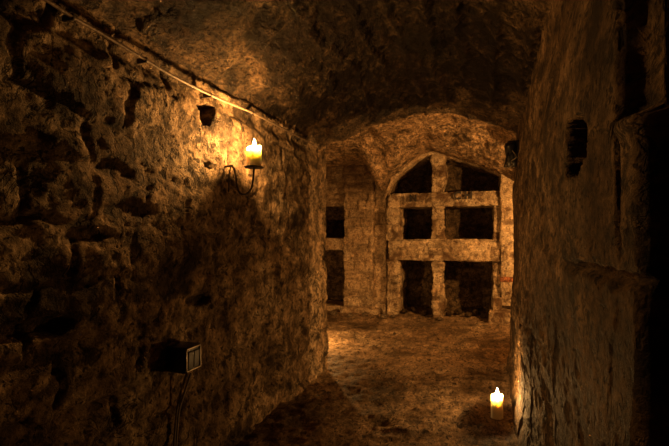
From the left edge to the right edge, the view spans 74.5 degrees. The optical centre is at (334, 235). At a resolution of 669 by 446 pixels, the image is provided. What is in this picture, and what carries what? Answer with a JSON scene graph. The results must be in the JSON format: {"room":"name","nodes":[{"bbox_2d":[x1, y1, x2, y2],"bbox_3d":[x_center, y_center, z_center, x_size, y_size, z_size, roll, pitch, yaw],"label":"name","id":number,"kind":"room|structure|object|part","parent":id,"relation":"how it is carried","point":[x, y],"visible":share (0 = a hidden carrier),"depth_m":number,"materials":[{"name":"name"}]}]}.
{"room":"underground stone vault","nodes":[
{"label":"underground stone vault","id":0,"kind":"room"},
{"bbox_2d":[0,0,328,445],"bbox_3d":[-2.105,0.035,1.842,2.222,2.870,6.508,0,0,19],"label":"wall","id":1,"kind":"structure","parent":0,"point":[124,239],"depth_m":2.04,"materials":[{"name":"stone"}]},
{"bbox_2d":[43,0,317,147],"bbox_3d":[-0.749,-0.831,2.449,0.062,0.078,3.540,0,0,19],"label":"pipe","id":2,"kind":"object","parent":1,"relation":"attached to","point":[67,17],"visible":1,"depth_m":2.04,"materials":[{"name":"metal"}]},
{"bbox_2d":[166,341,200,373],"bbox_3d":[-0.777,0.625,2.270,0.129,0.130,0.125,0,0,19],"label":"switch box","id":3,"kind":"object","parent":1,"relation":"attached to","point":[183,357],"visible":1,"depth_m":2.22,"materials":[{"name":"black plastic"}]},
{"bbox_2d":[173,373,187,445],"bbox_3d":[-0.804,1.033,2.262,0.020,0.633,0.120,0,0,29],"label":"cable","id":4,"kind":"object","parent":3,"relation":"hanging from","point":[186,374],"visible":0.98,"depth_m":2.26,"materials":[{"name":"black rubber"}]},
{"bbox_2d":[175,373,191,445],"bbox_3d":[-0.785,1.034,2.271,0.016,0.630,0.120,0,0,30],"label":"cable","id":5,"kind":"object","parent":3,"relation":"hanging from","point":[190,374],"visible":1,"depth_m":2.25,"materials":[{"name":"black rubber"}]},
{"bbox_2d":[225,165,263,194],"bbox_3d":[-0.551,-0.343,2.706,0.236,0.194,0.126,0,0,-18],"label":"bracket","id":6,"kind":"object","parent":1,"relation":"attached to","point":[253,167],"visible":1,"depth_m":2.69,"materials":[{"name":"metal"}]},
{"bbox_3d":[-0.559,-0.341,2.679,0.145,0.190,0.083,0,0,-7],"label":"arm","id":7,"kind":"part","parent":6,"relation":"part of","materials":[{"name":"metal"}]},
{"bbox_2d":[246,145,261,165],"bbox_3d":[-0.497,-0.514,2.722,0.097,0.178,0.097,0,0,19],"label":"candle","id":8,"kind":"object","parent":6,"relation":"on","point":[253,153],"visible":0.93,"depth_m":2.68,"materials":[{"name":"white wax"}]},
{"bbox_2d":[44,0,553,193],"bbox_3d":[0.074,-1.008,3.148,6.084,0.926,10.800,0,0,19],"label":"ceiling","id":9,"kind":"structure","parent":0,"point":[383,85],"depth_m":2.92,"materials":[{"name":"brown stone"}]},
{"bbox_2d":[340,165,387,314],"bbox_3d":[0.580,-0.007,7.716,0.815,2.872,0.790,0,0,19],"label":"stone pillar","id":10,"kind":"structure","parent":0,"point":[365,242],"depth_m":7.46,"materials":[{"name":"brown stone"}]},
{"bbox_2d":[237,307,517,445],"bbox_3d":[0.069,1.314,3.140,6.080,0.150,10.780,0,0,19],"label":"floor","id":11,"kind":"structure","parent":0,"point":[361,398],"depth_m":3.86,"materials":[{"name":"brown stone"}]},
{"bbox_2d":[325,165,344,311],"bbox_3d":[-0.374,-0.011,8.103,1.452,2.891,0.676,0,0,19],"label":"bins","id":12,"kind":"object","parent":11,"relation":"on","point":[334,190],"visible":0.13,"depth_m":7.70,"materials":[{"name":"stone"}]},
{"bbox_3d":[-0.374,1.312,8.103,1.451,0.245,0.676,0,0,19],"label":"sill","id":13,"kind":"part","parent":12,"relation":"part of","materials":[{"name":"stone"}]},
{"bbox_2d":[380,314,387,318],"bbox_3d":[0.798,1.294,7.080,0.141,0.086,0.102,0,0,-18],"label":"loose stone","id":14,"kind":"object","parent":11,"relation":"on","point":[382,316],"visible":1,"depth_m":7.04,"materials":[{"name":"brown stone"}]},
{"bbox_2d":[410,306,417,311],"bbox_3d":[1.355,1.249,7.502,0.121,0.098,0.098,0,0,0],"label":"loose stone","id":15,"kind":"object","parent":11,"relation":"on","point":[413,309],"visible":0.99,"depth_m":7.46,"materials":[{"name":"brown stone"}]},
{"bbox_2d":[384,151,513,324],"bbox_3d":[1.813,-0.030,7.248,2.352,2.962,1.034,0,0,19],"label":"shelving","id":16,"kind":"object","parent":11,"relation":"on","point":[439,249],"visible":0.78,"depth_m":7.00,"materials":[{"name":"stone"}]},
{"bbox_3d":[1.083,-0.203,7.616,0.287,0.607,0.768,0,0,19],"label":"post","id":17,"kind":"part","parent":16,"relation":"part of","materials":[{"name":"stone"}]},
{"bbox_3d":[1.087,0.903,7.618,0.308,1.096,0.797,0,0,19],"label":"post","id":18,"kind":"part","parent":16,"relation":"part of","materials":[{"name":"stone"}]},
{"bbox_3d":[1.685,-0.206,7.106,0.249,0.589,0.232,0,0,19],"label":"post","id":19,"kind":"part","parent":16,"relation":"part of","materials":[{"name":"stone"}]},
{"bbox_3d":[1.690,-1.026,7.110,0.269,0.706,0.266,0,0,19],"label":"post","id":20,"kind":"part","parent":16,"relation":"part of","materials":[{"name":"stone"}]},
{"bbox_3d":[1.691,0.873,7.108,0.237,1.073,0.263,0,0,19],"label":"post","id":21,"kind":"part","parent":16,"relation":"part of","materials":[{"name":"stone"}]},
{"bbox_2d":[454,308,461,314],"bbox_3d":[2.034,1.249,7.242,0.122,0.124,0.143,0,0,-40],"label":"loose stone","id":22,"kind":"object","parent":11,"relation":"on","point":[457,311],"visible":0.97,"depth_m":7.20,"materials":[{"name":"brown stone"}]},
{"bbox_2d":[464,312,471,317],"bbox_3d":[2.123,1.254,7.000,0.123,0.094,0.105,0,0,-24],"label":"loose stone","id":23,"kind":"object","parent":11,"relation":"on","point":[467,314],"visible":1,"depth_m":6.96,"materials":[{"name":"brown stone"}]},
{"bbox_2d":[472,309,479,315],"bbox_3d":[2.305,1.250,7.169,0.123,0.114,0.143,0,0,-9],"label":"loose stone","id":24,"kind":"object","parent":11,"relation":"on","point":[475,312],"visible":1,"depth_m":7.12,"materials":[{"name":"brown stone"}]},
{"bbox_2d":[491,393,503,419],"bbox_3d":[1.207,1.237,3.264,0.090,0.224,0.091,0,0,19],"label":"candle","id":25,"kind":"object","parent":11,"relation":"on","point":[496,399],"visible":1,"depth_m":3.23,"materials":[{"name":"white wax"}]},
{"bbox_2d":[324,163,498,311],"bbox_3d":[1.700,-0.015,7.831,6.100,2.970,0.114,0,0,19],"label":"wall","id":26,"kind":"structure","parent":0,"point":[468,284],"depth_m":7.72,"materials":[{"name":"brown stone"}]},
{"bbox_2d":[506,0,668,445],"bbox_3d":[1.836,0.035,2.362,1.578,2.870,4.255,0,0,19],"label":"wall","id":27,"kind":"structure","parent":0,"point":[588,358],"depth_m":1.08,"materials":[{"name":"brown stone"}]},
{"bbox_2d":[503,140,518,167],"bbox_3d":[1.655,-0.749,4.076,0.171,0.265,0.236,0,0,19],"label":"spotlight","id":28,"kind":"object","parent":27,"relation":"attached to","point":[511,147],"visible":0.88,"depth_m":4.04,"materials":[{"name":"black plastic"}]}
]}

